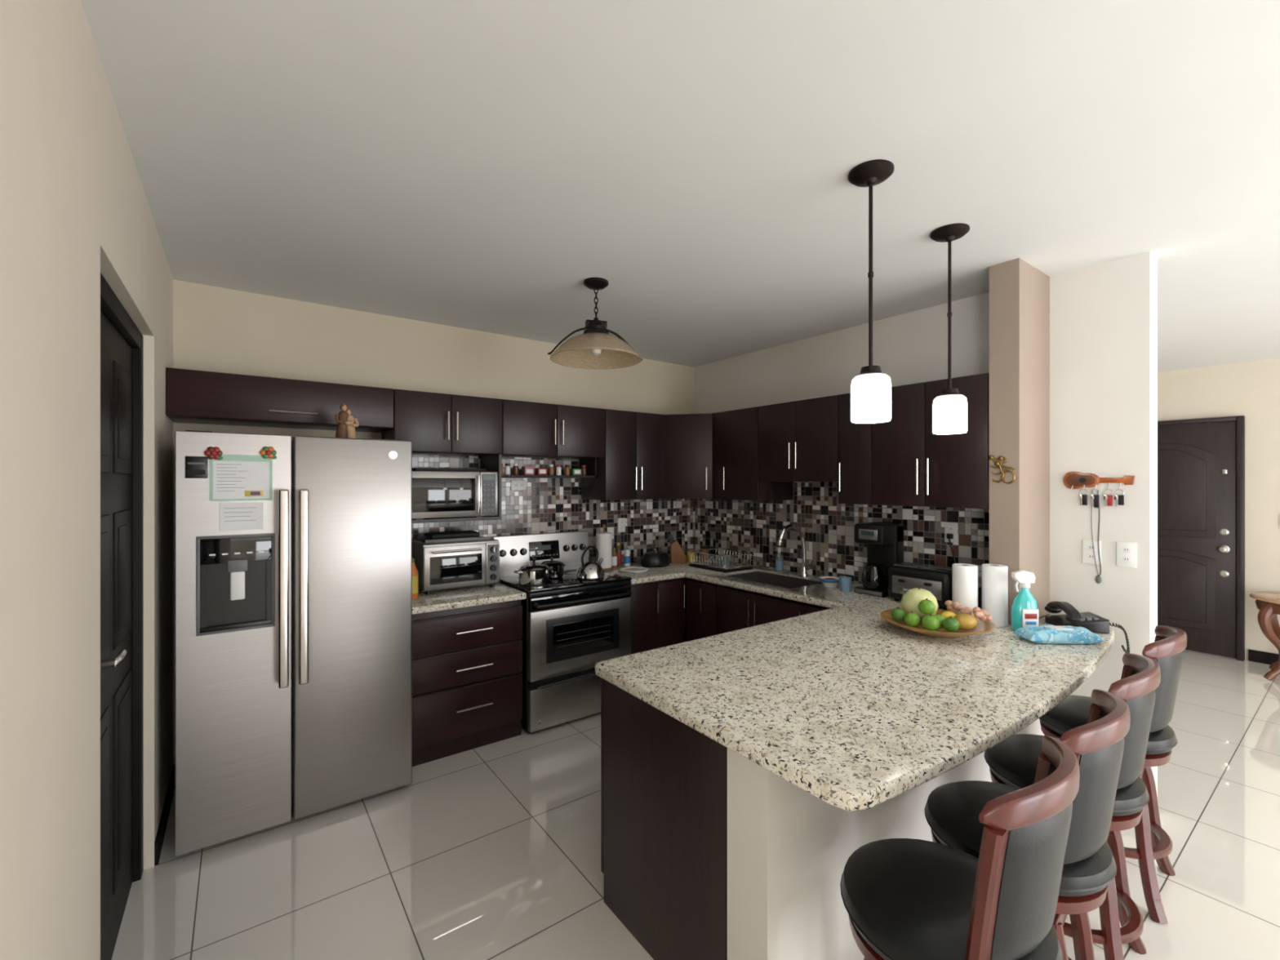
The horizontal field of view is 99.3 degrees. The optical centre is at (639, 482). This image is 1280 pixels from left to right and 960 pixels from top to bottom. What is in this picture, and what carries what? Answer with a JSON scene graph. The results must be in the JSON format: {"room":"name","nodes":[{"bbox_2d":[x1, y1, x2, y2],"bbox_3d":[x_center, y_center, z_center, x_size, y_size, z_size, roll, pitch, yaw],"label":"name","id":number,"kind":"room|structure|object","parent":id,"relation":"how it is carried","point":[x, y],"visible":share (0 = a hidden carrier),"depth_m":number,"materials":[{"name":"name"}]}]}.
{"room":"kitchen","nodes":[
{"label":"kitchen","id":0,"kind":"room"},
{"bbox_2d":[0,0,173,959],"bbox_3d":[-1.307,0.250,1.180,0.150,2.600,4.250,0,0,-36],"label":"wall","id":1,"kind":"structure","parent":0,"point":[74,208],"depth_m":1.07,"materials":[{"name":"beige paint"}]},
{"bbox_2d":[100,272,143,959],"bbox_3d":[-1.695,0.482,1.739,0.126,2.135,1.040,0,0,-36],"label":"door","id":2,"kind":"structure","parent":1,"relation":"in","point":[122,343],"depth_m":1.83,"materials":[{"name":"black wood"}]},
{"bbox_2d":[154,764,174,865],"bbox_3d":[-2.185,1.505,2.511,0.012,0.090,0.765,0,0,-36],"label":"baseboard","id":3,"kind":"structure","parent":1,"relation":"attached to","point":[161,832],"depth_m":2.40,"materials":[{"name":"black wood"}]},
{"bbox_2d":[173,280,693,764],"bbox_3d":[0.501,0.250,5.052,7.350,2.600,0.150,0,0,-36],"label":"wall","id":4,"kind":"structure","parent":0,"point":[215,329],"depth_m":3.36,"materials":[{"name":"beige paint"}]},
{"bbox_2d":[165,367,393,432],"bbox_3d":[-1.898,-0.422,2.945,0.984,0.225,0.406,0,0,-36],"label":"upper cabinet","id":5,"kind":"object","parent":4,"relation":"attached to","point":[192,396],"visible":1,"depth_m":2.77,"materials":[{"name":"brown wood"}]},
{"bbox_2d":[381,389,502,523],"bbox_3d":[-1.236,-0.147,3.424,0.646,0.775,0.394,0,0,-36],"label":"upper cabinet","id":6,"kind":"object","parent":4,"relation":"attached to","point":[436,424],"visible":0.79,"depth_m":3.30,"materials":[{"name":"brown wood"}]},
{"bbox_2d":[412,471,497,519],"bbox_3d":[-1.221,0.076,3.402,0.560,0.285,0.390,0,0,-36],"label":"microwave oven","id":7,"kind":"object","parent":6,"relation":"in","point":[435,494],"visible":0.93,"depth_m":3.27,"materials":[{"name":"grey metal"}]},
{"bbox_2d":[412,467,486,471],"bbox_3d":[-1.234,-0.077,3.436,0.430,0.020,0.290,0,0,-38],"label":"baking tray","id":8,"kind":"object","parent":7,"relation":"on","point":[413,468],"visible":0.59,"depth_m":3.31,"materials":[{"name":"black metal"}]},
{"bbox_2d":[511,480,526,490],"bbox_3d":[-0.875,0.020,3.928,0.116,0.072,0.010,0,0,-36],"label":"wall outlet","id":9,"kind":"object","parent":4,"relation":"attached to","point":[515,484],"visible":1,"depth_m":3.93,"materials":[{"name":"white plastic"}]},
{"bbox_2d":[412,454,693,564],"bbox_3d":[-0.555,0.209,4.176,2.610,0.918,0.010,0,0,-36],"label":"backsplash","id":10,"kind":"structure","parent":4,"relation":"attached to","point":[547,504],"depth_m":4.17,"materials":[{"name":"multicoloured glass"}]},
{"bbox_2d":[501,399,604,477],"bbox_3d":[-0.659,-0.285,3.847,0.780,0.500,0.394,0,0,-36],"label":"upper cabinet","id":11,"kind":"object","parent":4,"relation":"attached to","point":[530,429],"visible":0.93,"depth_m":3.71,"materials":[{"name":"brown wood"}]},
{"bbox_2d":[521,466,533,475],"bbox_3d":[-0.784,-0.081,3.804,0.070,0.060,0.060,0,0,-36],"label":"carton","id":12,"kind":"object","parent":11,"relation":"in","point":[526,470],"visible":0.98,"depth_m":3.78,"materials":[{"name":"cardboard"}]},
{"bbox_2d":[581,408,664,500],"bbox_3d":[-0.120,-0.203,4.243,0.554,0.665,0.394,0,0,-36],"label":"upper cabinet","id":13,"kind":"object","parent":4,"relation":"attached to","point":[632,467],"visible":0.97,"depth_m":4.09,"materials":[{"name":"brown wood"}]},
{"bbox_2d":[664,413,714,499],"bbox_3d":[0.424,-0.203,4.491,0.629,0.665,0.639,0,0,-36],"label":"upper cabinet","id":14,"kind":"object","parent":4,"relation":"attached to","point":[687,437],"visible":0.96,"depth_m":4.23,"materials":[{"name":"brown wood"}]},
{"bbox_2d":[80,0,1279,372],"bbox_3d":[1.234,-1.100,0.938,11.500,0.100,7.850,0,0,-36],"label":"ceiling","id":15,"kind":"structure","parent":0,"point":[467,164],"depth_m":1.76,"materials":[{"name":"paint"}]},
{"bbox_2d":[547,277,642,368],"bbox_3d":[-0.230,-0.845,2.846,0.502,0.408,0.476,0,0,-16],"label":"ceiling lamp","id":16,"kind":"object","parent":15,"relation":"attached to","point":[593,348],"visible":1,"depth_m":2.83,"materials":[{"name":"brown metal"}]},
{"bbox_2d":[848,159,893,423],"bbox_3d":[0.780,-0.627,1.839,0.144,0.843,0.144,0,0,-36],"label":"pendant lamp","id":17,"kind":"object","parent":15,"relation":"hanging from","point":[870,389],"visible":1,"depth_m":1.80,"materials":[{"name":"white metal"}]},
{"bbox_2d":[929,222,969,434],"bbox_3d":[1.294,-0.627,2.273,0.144,0.843,0.144,0,0,-36],"label":"pendant lamp","id":18,"kind":"object","parent":15,"relation":"hanging from","point":[949,408],"visible":1,"depth_m":2.24,"materials":[{"name":"white glass"}]},
{"bbox_2d":[111,648,1279,959],"bbox_3d":[1.234,1.600,0.938,11.500,0.100,7.850,0,0,-36],"label":"floor","id":19,"kind":"structure","parent":0,"point":[491,851],"depth_m":2.19,"materials":[{"name":"tile"}]},
{"bbox_2d":[174,430,412,856],"bbox_3d":[-1.729,0.667,2.761,0.910,1.765,0.862,0,0,-36],"label":"refrigerator","id":20,"kind":"object","parent":19,"relation":"on","point":[293,634],"visible":1,"depth_m":2.41,"materials":[{"name":"grey metal"}]},
{"bbox_2d":[185,456,208,478],"bbox_3d":[-1.820,-0.062,2.233,0.072,0.090,0.004,0,0,-36],"label":"magnet","id":21,"kind":"object","parent":20,"relation":"attached to","point":[196,467],"visible":1,"depth_m":2.23,"materials":[{"name":"black plastic"}]},
{"bbox_2d":[204,446,222,459],"bbox_3d":[-1.772,-0.121,2.260,0.062,0.055,0.017,0,0,-36],"label":"magnet","id":22,"kind":"object","parent":20,"relation":"attached to","point":[211,452],"visible":1,"depth_m":2.26,"materials":[{"name":"red plastic"}]},
{"bbox_2d":[209,454,272,501],"bbox_3d":[-1.699,-0.020,2.322,0.216,0.196,0.004,0,0,-36],"label":"paper note","id":23,"kind":"object","parent":20,"relation":"attached to","point":[233,477],"visible":1,"depth_m":2.32,"materials":[{"name":"grey paper"}]},
{"bbox_2d":[219,502,262,530],"bbox_3d":[-1.700,0.145,2.322,0.150,0.116,0.002,0,0,-36],"label":"paper note","id":24,"kind":"object","parent":20,"relation":"attached to","point":[233,516],"visible":1,"depth_m":2.32,"materials":[{"name":"grey paper"}]},
{"bbox_2d":[259,446,276,458],"bbox_3d":[-1.620,-0.129,2.372,0.062,0.055,0.017,0,0,-36],"label":"magnet","id":25,"kind":"object","parent":20,"relation":"attached to","point":[269,452],"visible":1,"depth_m":2.37,"materials":[{"name":"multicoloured plastic"}]},
{"bbox_2d":[334,404,359,438],"bbox_3d":[-1.463,-0.293,2.710,0.086,0.196,0.126,0,0,39],"label":"figurine","id":26,"kind":"object","parent":20,"relation":"on","point":[346,426],"visible":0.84,"depth_m":2.69,"materials":[{"name":"brown ceramic"}]},
{"bbox_2d":[412,600,522,766],"bbox_3d":[-1.147,1.131,3.345,0.666,0.838,0.622,0,0,-36],"label":"base cabinet","id":27,"kind":"object","parent":19,"relation":"on","point":[467,662],"visible":0.65,"depth_m":3.12,"materials":[{"name":"brown wood"}]},
{"bbox_2d":[412,582,526,614],"bbox_3d":[-1.144,0.690,3.353,0.678,0.040,0.618,0,0,-36],"label":"countertop","id":28,"kind":"structure","parent":27,"relation":"on","point":[472,596],"depth_m":3.20,"materials":[{"name":"stone"}]},
{"bbox_2d":[412,557,417,599],"bbox_3d":[-1.321,0.554,3.149,0.069,0.230,0.069,0,0,-36],"label":"sauce bottle","id":29,"kind":"object","parent":28,"relation":"on","point":[415,572],"visible":0.5,"depth_m":3.13,"materials":[{"name":"orange plastic"}]},
{"bbox_2d":[412,536,499,594],"bbox_3d":[-1.169,0.519,3.458,0.470,0.300,0.373,0,0,-36],"label":"toaster oven","id":30,"kind":"object","parent":28,"relation":"on","point":[449,565],"visible":0.91,"depth_m":3.32,"materials":[{"name":"metal"}]},
{"bbox_2d":[416,536,490,543],"bbox_3d":[-1.191,0.357,3.480,0.400,0.022,0.260,0,0,-33],"label":"baking tray","id":31,"kind":"object","parent":30,"relation":"on","point":[426,540],"visible":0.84,"depth_m":3.40,"materials":[{"name":"grey metal"}]},
{"bbox_2d":[426,530,479,538],"bbox_3d":[-1.190,0.332,3.469,0.310,0.028,0.200,0,0,-36],"label":"folded cloth","id":32,"kind":"object","parent":31,"relation":"on","point":[454,534],"visible":1,"depth_m":3.40,"materials":[{"name":"black fabric"}]},
{"bbox_2d":[491,530,632,733],"bbox_3d":[-0.528,0.963,3.747,0.758,1.175,0.695,0,0,-36],"label":"range","id":33,"kind":"object","parent":19,"relation":"on","point":[571,624],"visible":0.72,"depth_m":3.50,"materials":[{"name":"silver metal"}]},
{"bbox_2d":[513,557,553,586],"bbox_3d":[-0.681,0.568,3.495,0.232,0.167,0.200,0,0,2],"label":"cooking pot","id":34,"kind":"object","parent":33,"relation":"on","point":[533,574],"visible":1,"depth_m":3.42,"materials":[{"name":"silver metal"}]},
{"bbox_2d":[541,557,565,578],"bbox_3d":[-0.607,0.584,3.748,0.165,0.135,0.165,0,0,4],"label":"cooking pot","id":35,"kind":"object","parent":33,"relation":"on","point":[557,571],"visible":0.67,"depth_m":3.69,"materials":[{"name":"silver metal"}]},
{"bbox_2d":[499,568,631,598],"bbox_3d":[-0.527,0.677,3.745,0.758,0.049,0.560,0,0,-36],"label":"cooktop","id":36,"kind":"object","parent":33,"relation":"in","point":[567,585],"depth_m":3.57,"materials":[{"name":"black glass"}]},
{"bbox_2d":[575,545,604,579],"bbox_3d":[-0.338,0.542,3.722,0.203,0.218,0.200,0,0,-12],"label":"kettle","id":37,"kind":"object","parent":33,"relation":"on","point":[588,570],"visible":1,"depth_m":3.66,"materials":[{"name":"silver metal"}]},
{"bbox_2d":[629,577,684,654],"bbox_3d":[-0.029,1.131,4.165,0.512,0.838,0.622,0,0,-36],"label":"base cabinet","id":38,"kind":"object","parent":19,"relation":"on","point":[657,607],"visible":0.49,"depth_m":3.93,"materials":[{"name":"brown wood"}]},
{"bbox_2d":[600,678,727,959],"bbox_3d":[0.685,1.131,2.260,1.618,0.838,0.682,0,0,-36],"label":"base cabinet","id":39,"kind":"object","parent":19,"relation":"on","point":[664,781],"visible":0.28,"depth_m":1.73,"materials":[{"name":"brown wood"}]},
{"bbox_2d":[595,556,1114,812],"bbox_3d":[0.490,0.690,3.022,2.288,0.040,3.085,0,0,-36],"label":"countertop","id":40,"kind":"structure","parent":39,"relation":"on","point":[855,708],"depth_m":1.77,"materials":[{"name":"stone"}]},
{"bbox_2d":[595,524,613,570],"bbox_3d":[-0.277,0.495,4.177,0.140,0.347,0.140,0,0,-36],"label":"paper towel holder","id":41,"kind":"object","parent":40,"relation":"on","point":[603,540],"visible":0.91,"depth_m":4.13,"materials":[{"name":"white paper"}]},
{"bbox_2d":[615,542,622,566],"bbox_3d":[-0.173,0.577,4.340,0.053,0.185,0.053,0,0,-36],"label":"sauce bottle","id":42,"kind":"object","parent":40,"relation":"on","point":[618,548],"visible":0.89,"depth_m":4.32,"materials":[{"name":"plastic"}]},
{"bbox_2d":[623,547,630,566],"bbox_3d":[-0.105,0.597,4.365,0.049,0.145,0.049,0,0,-36],"label":"soap bottle","id":43,"kind":"object","parent":40,"relation":"on","point":[626,554],"visible":1,"depth_m":4.35,"materials":[{"name":"white plastic"}]},
{"bbox_2d":[618,566,648,573],"bbox_3d":[-0.047,0.658,4.085,0.192,0.022,0.181,0,0,34],"label":"plate","id":44,"kind":"object","parent":40,"relation":"on","point":[630,569],"visible":1,"depth_m":4.07,"materials":[{"name":"white ceramic"}]},
{"bbox_2d":[640,548,670,567],"bbox_3d":[0.126,0.602,4.373,0.260,0.135,0.195,0,0,-36],"label":"pot","id":45,"kind":"object","parent":40,"relation":"on","point":[655,558],"visible":1,"depth_m":4.29,"materials":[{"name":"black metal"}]},
{"bbox_2d":[666,533,686,563],"bbox_3d":[0.302,0.546,4.537,0.166,0.247,0.090,0,0,-1],"label":"knife block","id":46,"kind":"object","parent":40,"relation":"on","point":[677,555],"visible":1,"depth_m":4.49,"materials":[{"name":"beige wood"}]},
{"bbox_2d":[688,548,752,573],"bbox_3d":[0.630,0.607,4.260,0.300,0.124,0.400,0,0,-36],"label":"dish rack","id":47,"kind":"object","parent":40,"relation":"on","point":[715,565],"visible":0.88,"depth_m":4.21,"materials":[{"name":"silver plastic"}]},
{"bbox_2d":[688,561,752,573],"bbox_3d":[0.630,0.659,4.260,0.300,0.020,0.400,0,0,-36],"label":"tray","id":48,"kind":"object","parent":47,"relation":"attached to","point":[717,567],"depth_m":4.18,"materials":[{"name":"black plastic"}]},
{"bbox_2d":[724,570,825,608],"bbox_3d":[0.926,0.756,3.782,0.364,0.168,0.594,0,0,-36],"label":"sink","id":49,"kind":"object","parent":40,"relation":"in","point":[781,580],"visible":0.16,"depth_m":3.92,"materials":[{"name":"metal"}]},
{"bbox_2d":[775,547,782,573],"bbox_3d":[1.032,0.577,4.034,0.052,0.185,0.052,0,0,-36],"label":"dish soap bottle","id":50,"kind":"object","parent":40,"relation":"on","point":[779,557],"visible":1,"depth_m":4.01,"materials":[{"name":"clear plastic"}]},
{"bbox_2d":[777,524,813,577],"bbox_3d":[1.088,0.482,3.849,0.255,0.376,0.108,0,0,-1],"label":"faucet","id":51,"kind":"object","parent":40,"relation":"on","point":[803,573],"visible":1,"depth_m":3.85,"materials":[{"name":"silver metal"}]},
{"bbox_2d":[818,576,839,587],"bbox_3d":[1.221,0.641,3.490,0.138,0.056,0.138,0,0,-36],"label":"bowl","id":52,"kind":"object","parent":40,"relation":"on","point":[828,581],"visible":0.91,"depth_m":3.46,"materials":[{"name":"white ceramic"}]},
{"bbox_2d":[839,576,852,591],"bbox_3d":[1.272,0.626,3.348,0.093,0.085,0.076,0,0,-3],"label":"cup","id":53,"kind":"object","parent":40,"relation":"on","point":[845,582],"visible":1,"depth_m":3.32,"materials":[{"name":"blue ceramic"}]},
{"bbox_2d":[853,521,903,597],"bbox_3d":[1.431,0.459,3.284,0.286,0.420,0.190,0,0,-36],"label":"coffee maker","id":54,"kind":"object","parent":40,"relation":"on","point":[884,541],"visible":0.96,"depth_m":3.24,"materials":[{"name":"black plastic"}]},
{"bbox_2d":[888,562,951,609],"bbox_3d":[1.574,0.567,3.005,0.245,0.205,0.340,0,0,-36],"label":"toaster oven","id":55,"kind":"object","parent":40,"relation":"on","point":[903,577],"visible":0.63,"depth_m":2.94,"materials":[{"name":"black metal"}]},
{"bbox_2d":[880,608,995,639],"bbox_3d":[1.319,0.640,2.427,0.452,0.058,0.452,0,0,-36],"label":"fruit plate","id":56,"kind":"object","parent":40,"relation":"on","point":[985,626],"visible":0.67,"depth_m":2.35,"materials":[{"name":"brown wood"}]},
{"bbox_2d":[891,607,905,621],"bbox_3d":[1.174,0.598,2.472,0.060,0.063,0.060,0,0,-36],"label":"lime","id":57,"kind":"object","parent":56,"relation":"on","point":[898,614],"visible":0.97,"depth_m":2.45,"materials":[{"name":"green food"}]},
{"bbox_2d":[903,611,920,626],"bbox_3d":[1.204,0.604,2.407,0.066,0.068,0.066,0,0,-36],"label":"lime","id":58,"kind":"object","parent":56,"relation":"on","point":[911,619],"visible":1,"depth_m":2.39,"materials":[{"name":"green food"}]},
{"bbox_2d":[900,587,938,621],"bbox_3d":[1.289,0.563,2.512,0.156,0.150,0.156,0,0,-36],"label":"melon","id":59,"kind":"object","parent":56,"relation":"on","point":[910,600],"visible":0.68,"depth_m":2.47,"materials":[{"name":"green food"}]},
{"bbox_2d":[921,613,939,631],"bbox_3d":[1.257,0.606,2.352,0.070,0.072,0.070,0,0,-36],"label":"lime","id":60,"kind":"object","parent":56,"relation":"on","point":[930,622],"visible":0.88,"depth_m":2.33,"materials":[{"name":"green food"}]},
{"bbox_2d":[933,613,944,628],"bbox_3d":[1.309,0.608,2.392,0.064,0.066,0.064,0,0,-36],"label":"lime","id":61,"kind":"object","parent":56,"relation":"on","point":[940,617],"visible":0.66,"depth_m":2.37,"materials":[{"name":"green food"}]},
{"bbox_2d":[918,598,935,614],"bbox_3d":[1.269,0.548,2.407,0.068,0.070,0.068,0,0,-36],"label":"lime","id":62,"kind":"object","parent":61,"relation":"on","point":[926,606],"visible":0.98,"depth_m":2.39,"materials":[{"name":"green food"}]},
{"bbox_2d":[942,616,959,631],"bbox_3d":[1.327,0.604,2.322,0.064,0.066,0.064,0,0,-36],"label":"lime","id":63,"kind":"object","parent":56,"relation":"on","point":[950,624],"visible":1,"depth_m":2.30,"materials":[{"name":"green food"}]},
{"bbox_2d":[944,600,964,612],"bbox_3d":[1.456,0.576,2.517,0.055,0.055,0.080,0,0,-6],"label":"ginger root","id":64,"kind":"object","parent":56,"relation":"on","point":[954,606],"visible":0.96,"depth_m":2.51,"materials":[{"name":"food"}]},
{"bbox_2d":[953,613,977,630],"bbox_3d":[1.404,0.603,2.352,0.099,0.068,0.076,0,0,4],"label":"mango","id":65,"kind":"object","parent":56,"relation":"on","point":[966,622],"visible":0.91,"depth_m":2.33,"materials":[{"name":"yellow food"}]},
{"bbox_2d":[972,606,992,621],"bbox_3d":[1.489,0.573,2.365,0.078,0.057,0.064,0,0,14],"label":"ginger root","id":66,"kind":"object","parent":56,"relation":"on","point":[983,615],"visible":1,"depth_m":2.35,"materials":[{"name":"food"}]},
{"bbox_2d":[951,563,977,613],"bbox_3d":[1.538,0.530,2.575,0.104,0.278,0.104,0,0,-36],"label":"paper towel roll","id":67,"kind":"object","parent":40,"relation":"on","point":[964,576],"visible":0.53,"depth_m":2.53,"materials":[{"name":"white paper"}]},
{"bbox_2d":[982,564,1008,626],"bbox_3d":[1.673,0.530,2.567,0.104,0.278,0.104,0,0,-36],"label":"paper towel roll","id":68,"kind":"object","parent":40,"relation":"on","point":[994,576],"visible":0.79,"depth_m":2.52,"materials":[{"name":"white paper"}]},
{"bbox_2d":[1011,569,1039,631],"bbox_3d":[1.738,0.533,2.456,0.116,0.272,0.074,0,0,0],"label":"spray bottle","id":69,"kind":"object","parent":40,"relation":"on","point":[1024,609],"visible":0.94,"depth_m":2.44,"materials":[{"name":"teal plastic"}]},
{"bbox_2d":[1013,624,1106,644],"bbox_3d":[1.764,0.638,2.295,0.300,0.062,0.120,0,0,2],"label":"packet","id":70,"kind":"object","parent":40,"relation":"on","point":[1045,633],"visible":1,"depth_m":2.25,"materials":[{"name":"blue plastic"}]},
{"bbox_2d":[1044,600,1109,633],"bbox_3d":[2.007,0.612,2.504,0.180,0.115,0.254,0,0,14],"label":"telephone","id":71,"kind":"object","parent":40,"relation":"on","point":[1094,623],"visible":0.99,"depth_m":2.44,"materials":[{"name":"black plastic"}]},
{"bbox_2d":[1109,622,1130,653],"bbox_3d":[2.158,0.702,2.444,0.095,0.139,0.061,0,0,9],"label":"phone cord","id":72,"kind":"object","parent":71,"relation":"attached to","point":[1127,651],"visible":0.92,"depth_m":2.45,"materials":[{"name":"black plastic"}]},
{"bbox_2d":[685,579,831,641],"bbox_3d":[0.970,1.141,3.716,0.636,0.818,1.348,0,0,-36],"label":"base cabinet","id":73,"kind":"object","parent":19,"relation":"on","point":[711,610],"visible":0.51,"depth_m":3.75,"materials":[{"name":"brown wood"}]},
{"bbox_2d":[840,735,1079,959],"bbox_3d":[0.689,1.056,1.217,0.433,1.003,0.458,0,0,-41],"label":"bar stool","id":74,"kind":"object","parent":19,"relation":"on","point":[904,899],"visible":1,"depth_m":1.07,"materials":[{"name":"black leather"}]},
{"bbox_2d":[990,763,1072,959],"bbox_3d":[0.799,0.762,1.092,0.334,0.285,0.101,0,0,-41],"label":"cushion","id":75,"kind":"object","parent":74,"relation":"on","point":[1034,852],"depth_m":1.01,"materials":[{"name":"black leather"}]},
{"bbox_2d":[924,688,1130,959],"bbox_3d":[1.035,1.056,1.490,0.433,1.003,0.458,0,0,-42],"label":"bar stool","id":76,"kind":"object","parent":19,"relation":"on","point":[953,810],"visible":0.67,"depth_m":1.31,"materials":[{"name":"black leather"}]},
{"bbox_2d":[1063,711,1124,864],"bbox_3d":[1.147,0.762,1.366,0.334,0.285,0.101,0,0,-42],"label":"cushion","id":77,"kind":"object","parent":76,"relation":"on","point":[1100,766],"depth_m":1.28,"materials":[{"name":"black leather"}]},
{"bbox_2d":[984,653,1160,959],"bbox_3d":[1.409,1.056,1.801,0.433,1.003,0.458,0,0,-44],"label":"bar stool","id":78,"kind":"object","parent":19,"relation":"on","point":[1012,762],"visible":0.41,"depth_m":1.63,"materials":[{"name":"black leather"}]},
{"bbox_2d":[1116,670,1155,789],"bbox_3d":[1.525,0.762,1.682,0.334,0.285,0.101,0,0,-44],"label":"cushion","id":79,"kind":"object","parent":78,"relation":"on","point":[1141,704],"depth_m":1.60,"materials":[{"name":"black leather"}]},
{"bbox_2d":[1039,625,1186,923],"bbox_3d":[1.854,1.056,2.166,0.433,1.003,0.458,0,0,-42],"label":"bar stool","id":80,"kind":"object","parent":19,"relation":"on","point":[1153,842],"visible":0.5,"depth_m":1.98,"materials":[{"name":"brown wood"}]},
{"bbox_2d":[1149,651,1182,732],"bbox_3d":[1.966,0.762,2.042,0.334,0.285,0.101,0,0,-42],"label":"cushion","id":81,"kind":"object","parent":80,"relation":"on","point":[1170,664],"depth_m":1.96,"materials":[{"name":"black leather"}]},
{"bbox_2d":[1249,591,1279,680],"bbox_3d":[5.140,1.217,4.185,0.600,0.644,0.600,0,0,-36],"label":"side table","id":82,"kind":"object","parent":19,"relation":"on","point":[1268,603],"visible":1,"depth_m":4.22,"materials":[{"name":"brown wood"}]},
{"bbox_2d":[727,718,1044,959],"bbox_3d":[1.188,1.131,2.112,2.245,0.838,0.143,0,0,-36],"label":"wall","id":83,"kind":"structure","parent":0,"point":[789,849],"depth_m":1.48,"materials":[{"name":"paint"}]},
{"bbox_2d":[693,251,1157,795],"bbox_3d":[1.461,0.250,3.754,0.140,2.600,3.080,0,0,-36],"label":"wall","id":84,"kind":"structure","parent":0,"point":[1104,317],"depth_m":2.67,"materials":[{"name":"paint"}]},
{"bbox_2d":[711,406,793,501],"bbox_3d":[0.833,-0.203,4.112,0.424,0.665,0.464,0,0,-36],"label":"upper cabinet","id":85,"kind":"object","parent":84,"relation":"attached to","point":[735,433],"visible":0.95,"depth_m":3.98,"materials":[{"name":"brown wood"}]},
{"bbox_2d":[758,395,838,481],"bbox_3d":[1.159,-0.270,3.669,0.424,0.530,0.630,0,0,-36],"label":"upper cabinet","id":86,"kind":"object","parent":84,"relation":"attached to","point":[798,440],"visible":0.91,"depth_m":3.54,"materials":[{"name":"brown wood"}]},
{"bbox_2d":[693,481,989,587],"bbox_3d":[1.253,0.259,3.910,0.010,0.818,2.562,0,0,-36],"label":"backsplash","id":87,"kind":"structure","parent":84,"relation":"attached to","point":[827,526],"depth_m":3.84,"materials":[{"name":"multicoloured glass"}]},
{"bbox_2d":[838,392,871,504],"bbox_3d":[1.411,-0.203,3.326,0.424,0.665,0.216,0,0,-36],"label":"upper cabinet","id":88,"kind":"object","parent":84,"relation":"attached to","point":[855,439],"visible":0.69,"depth_m":3.23,"materials":[{"name":"brown wood"}]},
{"bbox_2d":[871,373,989,508],"bbox_3d":[1.655,-0.203,2.993,0.424,0.665,0.603,0,0,-36],"label":"upper cabinet","id":89,"kind":"object","parent":84,"relation":"attached to","point":[913,465],"visible":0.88,"depth_m":2.87,"materials":[{"name":"brown wood"}]},
{"bbox_2d":[944,522,958,542],"bbox_3d":[1.801,0.290,3.147,0.010,0.116,0.072,0,0,-36],"label":"wall outlet","id":90,"kind":"object","parent":84,"relation":"attached to","point":[949,527],"visible":1,"depth_m":3.14,"materials":[{"name":"white plastic"}]},
{"bbox_2d":[1082,539,1101,564],"bbox_3d":[2.188,0.338,2.636,0.010,0.116,0.072,0,0,-36],"label":"wall outlet","id":91,"kind":"object","parent":84,"relation":"attached to","point":[1087,547],"visible":1,"depth_m":2.64,"materials":[{"name":"white plastic"}]},
{"bbox_2d":[1062,471,1134,490],"bbox_3d":[2.192,-0.008,2.609,0.034,0.090,0.270,0,0,-36],"label":"key holder","id":92,"kind":"object","parent":84,"relation":"attached to","point":[1072,480],"visible":1,"depth_m":2.64,"materials":[{"name":"brown wood"}]},
{"bbox_2d":[1089,488,1099,507],"bbox_3d":[2.179,0.076,2.607,0.008,0.090,0.034,0,0,-36],"label":"bunch","id":93,"kind":"object","parent":92,"relation":"hanging from","point":[1095,497],"visible":1,"depth_m":2.60,"materials":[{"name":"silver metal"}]},
{"bbox_2d":[1090,490,1101,583],"bbox_3d":[2.188,0.260,2.609,0.020,0.450,0.039,0,0,-36],"label":"lanyard","id":94,"kind":"object","parent":92,"relation":"hanging from","point":[1098,579],"visible":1,"depth_m":2.60,"materials":[{"name":"grey fabric"}]},
{"bbox_2d":[1114,488,1124,506],"bbox_3d":[2.232,0.072,2.534,0.008,0.082,0.034,0,0,-36],"label":"bunch","id":95,"kind":"object","parent":92,"relation":"hanging from","point":[1120,498],"visible":1,"depth_m":2.53,"materials":[{"name":"silver metal"}]},
{"bbox_2d":[1116,541,1137,568],"bbox_3d":[2.264,0.336,2.532,0.010,0.116,0.072,0,0,-36],"label":"wall outlet","id":96,"kind":"object","parent":84,"relation":"attached to","point":[1126,552],"visible":1,"depth_m":2.53,"materials":[{"name":"white plastic"}]},
{"bbox_2d":[989,257,1049,623],"bbox_3d":[1.895,-0.191,2.712,0.395,1.719,0.127,0,0,-36],"label":"wall pillar","id":97,"kind":"structure","parent":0,"point":[1020,292],"depth_m":2.61,"materials":[{"name":"beige paint"}]},
{"bbox_2d":[988,455,1015,484],"bbox_3d":[1.724,-0.062,2.592,0.023,0.139,0.111,0,0,-36],"label":"wall ornament","id":98,"kind":"object","parent":97,"relation":"attached to","point":[997,463],"visible":1,"depth_m":2.59,"materials":[{"name":"gold metal"}]},
{"bbox_2d":[1157,358,1279,660],"bbox_3d":[5.729,0.250,4.270,0.150,2.600,7.600,0,0,-36],"label":"wall","id":99,"kind":"structure","parent":0,"point":[1249,389],"depth_m":4.71,"materials":[{"name":"beige paint"}]},
{"bbox_2d":[1157,415,1244,661],"bbox_3d":[4.947,0.485,5.098,0.126,2.130,0.960,0,0,-36],"label":"door","id":100,"kind":"structure","parent":99,"relation":"in","point":[1201,467],"depth_m":4.91,"materials":[{"name":"brown wood"}]},
{"bbox_2d":[1248,648,1279,664],"bbox_3d":[6.556,1.500,3.004,0.015,0.100,4.280,0,0,-36],"label":"baseboard","id":101,"kind":"structure","parent":99,"relation":"attached to","point":[1268,658],"depth_m":4.66,"materials":[{"name":"black wood"}]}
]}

